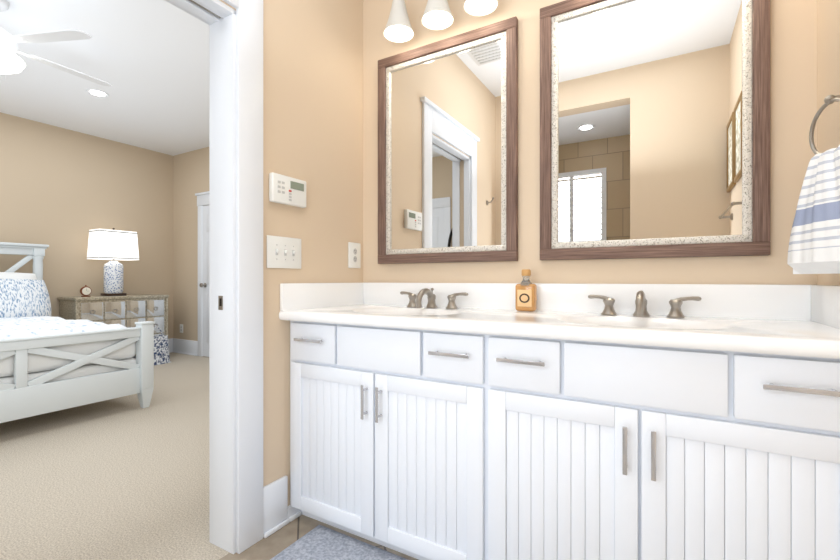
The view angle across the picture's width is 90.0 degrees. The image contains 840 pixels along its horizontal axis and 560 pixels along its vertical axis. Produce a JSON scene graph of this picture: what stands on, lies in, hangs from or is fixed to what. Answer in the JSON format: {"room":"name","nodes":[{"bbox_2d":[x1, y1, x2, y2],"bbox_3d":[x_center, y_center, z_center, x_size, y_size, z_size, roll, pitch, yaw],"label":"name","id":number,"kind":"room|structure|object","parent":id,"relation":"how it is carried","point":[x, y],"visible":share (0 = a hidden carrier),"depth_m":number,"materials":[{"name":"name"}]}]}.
{"room":"bathroom","nodes":[
{"label":"bathroom","id":0,"kind":"room"},
{"bbox_2d":[0,112,172,338],"bbox_3d":[-4.924,-0.365,3.858,0.150,2.830,5.480,0,0,30],"label":"wall","id":1,"kind":"structure","parent":0,"point":[63,191],"depth_m":5.09,"materials":[{"name":"beige paint"}]},
{"bbox_2d":[132,338,171,357],"bbox_3d":[-4.859,0.950,3.791,0.030,0.200,5.230,0,0,30],"label":"baseboard","id":2,"kind":"structure","parent":1,"relation":"attached to","point":[169,340],"depth_m":6.01,"materials":[{"name":"white paint"}]},
{"bbox_2d":[0,0,208,155],"bbox_3d":[-2.954,-1.830,2.716,4.705,0.100,5.480,0,0,30],"label":"ceiling","id":3,"kind":"structure","parent":0,"point":[148,60],"depth_m":3.63,"materials":[{"name":"white paint"}]},
{"bbox_2d":[0,0,111,85],"bbox_3d":[-2.696,-1.554,2.709,1.283,0.450,1.257,0,0,30],"label":"fan","id":4,"kind":"object","parent":3,"relation":"hanging from","point":[11,62],"visible":1,"depth_m":2.65,"materials":[{"name":"white plastic"}]},
{"bbox_2d":[86,89,108,96],"bbox_3d":[-3.082,-1.776,4.016,0.179,0.006,0.179,0,0,24],"label":"recessed light","id":5,"kind":"object","parent":3,"relation":"in","point":[96,92],"visible":0.52,"depth_m":3.99,"materials":[{"name":"white paint"}]},
{"bbox_2d":[0,352,228,559],"bbox_3d":[-2.900,1.100,2.685,4.830,0.100,5.480,0,0,30],"label":"floor","id":6,"kind":"structure","parent":0,"point":[124,478],"depth_m":2.22,"materials":[{"name":"beige carpet"}]},
{"bbox_2d":[0,242,154,422],"bbox_3d":[-3.610,0.335,3.357,2.358,1.430,1.725,0,0,30],"label":"bed","id":7,"kind":"object","parent":6,"relation":"on","point":[48,363],"visible":1,"depth_m":3.16,"materials":[{"name":"white paint"}]},
{"bbox_2d":[57,294,168,355],"bbox_3d":[-3.761,0.627,5.207,0.482,0.845,1.020,0,0,30],"label":"dresser","id":8,"kind":"object","parent":6,"relation":"on","point":[128,311],"visible":0.38,"depth_m":5.04,"materials":[{"name":"white mirror"}]},
{"bbox_2d":[80,285,91,296],"bbox_3d":[-3.872,0.135,4.866,0.041,0.138,0.110,0,0,30],"label":"desk clock","id":9,"kind":"object","parent":8,"relation":"on","point":[85,290],"visible":1,"depth_m":4.86,"materials":[{"name":"brown wood"}]},
{"bbox_2d":[87,228,138,295],"bbox_3d":[-3.781,-0.214,5.184,0.282,0.837,0.450,0,0,30],"label":"table lamp","id":10,"kind":"object","parent":8,"relation":"on","point":[113,245],"visible":1,"depth_m":5.10,"materials":[{"name":"white fabric"}]},
{"bbox_2d":[154,326,170,364],"bbox_3d":[-3.256,0.817,5.192,0.140,0.464,0.320,0,0,30],"label":"tote","id":11,"kind":"object","parent":6,"relation":"on","point":[161,350],"visible":0.46,"depth_m":5.19,"materials":[{"name":"fabric"}]},
{"bbox_2d":[173,147,208,356],"bbox_3d":[-1.553,-0.365,4.985,4.555,2.830,0.150,0,0,30],"label":"wall","id":12,"kind":"structure","parent":0,"point":[190,174],"depth_m":5.90,"materials":[{"name":"beige paint"}]},
{"bbox_2d":[172,338,197,355],"bbox_3d":[-3.279,0.950,5.881,0.550,0.200,0.030,0,0,30],"label":"baseboard","id":13,"kind":"structure","parent":12,"relation":"attached to","point":[183,346],"depth_m":5.88,"materials":[{"name":"white paint"}]},
{"bbox_2d":[195,191,208,356],"bbox_3d":[-2.606,-0.060,5.486,1.060,2.220,0.040,0,0,30],"label":"door frame","id":14,"kind":"structure","parent":12,"relation":"attached to","point":[203,271],"depth_m":5.68,"materials":[{"name":"white paint"}]},
{"bbox_2d":[220,0,362,505],"bbox_3d":[-0.830,-0.365,1.544,0.145,2.830,5.380,0,0,30],"label":"wall","id":15,"kind":"structure","parent":0,"point":[313,94],"depth_m":1.94,"materials":[{"name":"beige paint"}]},
{"bbox_2d":[165,0,262,553],"bbox_3d":[-0.947,-0.089,1.343,0.221,2.278,0.982,0,0,30],"label":"door frame","id":16,"kind":"structure","parent":15,"relation":"attached to","point":[236,281],"depth_m":1.63,"materials":[{"name":"white paint"}]},
{"bbox_2d":[263,476,301,537],"bbox_3d":[-0.160,0.950,0.708,1.853,0.200,1.645,0,0,30],"label":"baseboard","id":17,"kind":"structure","parent":15,"relation":"attached to","point":[279,513],"depth_m":1.76,"materials":[{"name":"white paint"}]},
{"bbox_2d":[267,235,300,268],"bbox_3d":[-0.579,-0.115,1.811,0.018,0.135,0.190,0,0,30],"label":"switch plate","id":18,"kind":"object","parent":15,"relation":"attached to","point":[283,252],"visible":1,"depth_m":1.80,"materials":[{"name":"white plastic"}]},
{"bbox_2d":[269,172,305,207],"bbox_3d":[-0.569,-0.382,1.819,0.028,0.120,0.192,0,0,30],"label":"keypad","id":19,"kind":"object","parent":15,"relation":"attached to","point":[287,190],"visible":0.98,"depth_m":1.80,"materials":[{"name":"white plastic"}]},
{"bbox_2d":[280,282,362,309],"bbox_3d":[-0.452,0.077,2.028,0.020,0.118,0.555,0,0,30],"label":"backsplash","id":20,"kind":"structure","parent":15,"relation":"attached to","point":[293,296],"depth_m":1.97,"materials":[{"name":"white stone"}]},
{"bbox_2d":[348,242,360,267],"bbox_3d":[-0.346,-0.126,2.224,0.008,0.134,0.098,0,0,30],"label":"electrical outlet plate","id":21,"kind":"object","parent":15,"relation":"attached to","point":[354,255],"visible":1,"depth_m":2.22,"materials":[{"name":"white plastic"}]},
{"bbox_2d":[219,515,417,559],"bbox_3d":[-0.277,1.100,0.328,2.073,0.100,3.670,0,0,30],"label":"floor","id":22,"kind":"structure","parent":0,"point":[280,540],"depth_m":1.68,"materials":[{"name":"tile"}]},
{"bbox_2d":[270,525,407,559],"bbox_3d":[-0.200,1.040,1.321,0.870,0.020,0.585,0,0,30],"label":"bath rug","id":23,"kind":"object","parent":22,"relation":"on","point":[319,542],"visible":1,"depth_m":1.60,"materials":[{"name":"grey fabric"}]},
{"bbox_2d":[290,322,839,559],"bbox_3d":[0.347,0.610,1.583,1.848,0.881,0.567,0,0,30],"label":"bathroom vanity","id":24,"kind":"object","parent":22,"relation":"on","point":[489,421],"depth_m":1.26,"materials":[{"name":"white paint"}]},
{"bbox_2d":[279,302,839,361],"bbox_3d":[0.343,0.155,1.577,1.848,0.040,0.580,0,0,30],"label":"countertop","id":25,"kind":"structure","parent":24,"relation":"on","point":[773,337],"depth_m":1.29,"materials":[{"name":"white stone"}]},
{"bbox_2d":[400,288,467,308],"bbox_3d":[0.028,0.088,1.928,0.363,0.093,0.160,0,0,30],"label":"faucet","id":26,"kind":"object","parent":25,"relation":"on","point":[414,301],"visible":1,"depth_m":1.92,"materials":[{"name":"silver metal"}]},
{"bbox_2d":[515,269,536,310],"bbox_3d":[0.447,0.047,1.769,0.084,0.175,0.059,0,0,30],"label":"bottle","id":27,"kind":"object","parent":25,"relation":"on","point":[525,294],"visible":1,"depth_m":1.75,"materials":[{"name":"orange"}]},
{"bbox_2d":[588,290,700,317],"bbox_3d":[0.783,0.088,1.491,0.369,0.093,0.160,0,0,30],"label":"faucet","id":28,"kind":"object","parent":25,"relation":"on","point":[641,306],"visible":1,"depth_m":1.47,"materials":[{"name":"silver metal"}]},
{"bbox_2d":[363,0,816,284],"bbox_3d":[0.552,-0.365,1.882,2.198,2.830,0.150,0,0,30],"label":"wall","id":29,"kind":"structure","parent":0,"point":[793,67],"depth_m":1.81,"materials":[{"name":"beige paint"}]},
{"bbox_2d":[384,0,497,42],"bbox_3d":[0.094,-1.331,1.938,0.566,0.308,0.205,0,0,30],"label":"sconce","id":30,"kind":"object","parent":29,"relation":"attached to","point":[437,14],"visible":1,"depth_m":1.96,"materials":[{"name":"white glass"}]},
{"bbox_2d":[378,16,517,263],"bbox_3d":[0.106,-0.615,2.033,0.745,1.070,0.030,0,0,30],"label":"mirror","id":31,"kind":"object","parent":29,"relation":"attached to","point":[447,150],"visible":1,"depth_m":2.01,"materials":[{"name":"brown wood"}]},
{"bbox_2d":[363,282,810,321],"bbox_3d":[0.484,0.077,1.819,1.848,0.118,0.021,0,0,30],"label":"backsplash","id":32,"kind":"structure","parent":29,"relation":"attached to","point":[717,300],"depth_m":1.62,"materials":[{"name":"white stone"}]},
{"bbox_2d":[540,0,770,260],"bbox_3d":[0.846,-0.615,1.604,0.765,1.070,0.030,0,0,30],"label":"mirror","id":33,"kind":"object","parent":29,"relation":"attached to","point":[655,128],"visible":1,"depth_m":1.58,"materials":[{"name":"brown wood"}]},
{"bbox_2d":[817,0,839,285],"bbox_3d":[0.521,-0.365,-0.163,0.200,2.830,3.420,0,0,30],"label":"wall","id":34,"kind":"structure","parent":0,"point":[828,64],"depth_m":1.27,"materials":[{"name":"beige paint"}]},
{"bbox_2d":[787,95,839,273],"bbox_3d":[1.076,-0.257,1.104,0.122,0.484,0.286,0,0,30],"label":"towel ring","id":35,"kind":"object","parent":34,"relation":"attached to","point":[814,245],"visible":1,"depth_m":1.10,"materials":[{"name":"white fabric"}]},
{"bbox_2d":[811,285,839,329],"bbox_3d":[1.130,0.077,1.112,0.020,0.118,0.555,0,0,30],"label":"backsplash","id":36,"kind":"structure","parent":34,"relation":"attached to","point":[825,300],"depth_m":1.22,"materials":[{"name":"white stone"}]}
]}

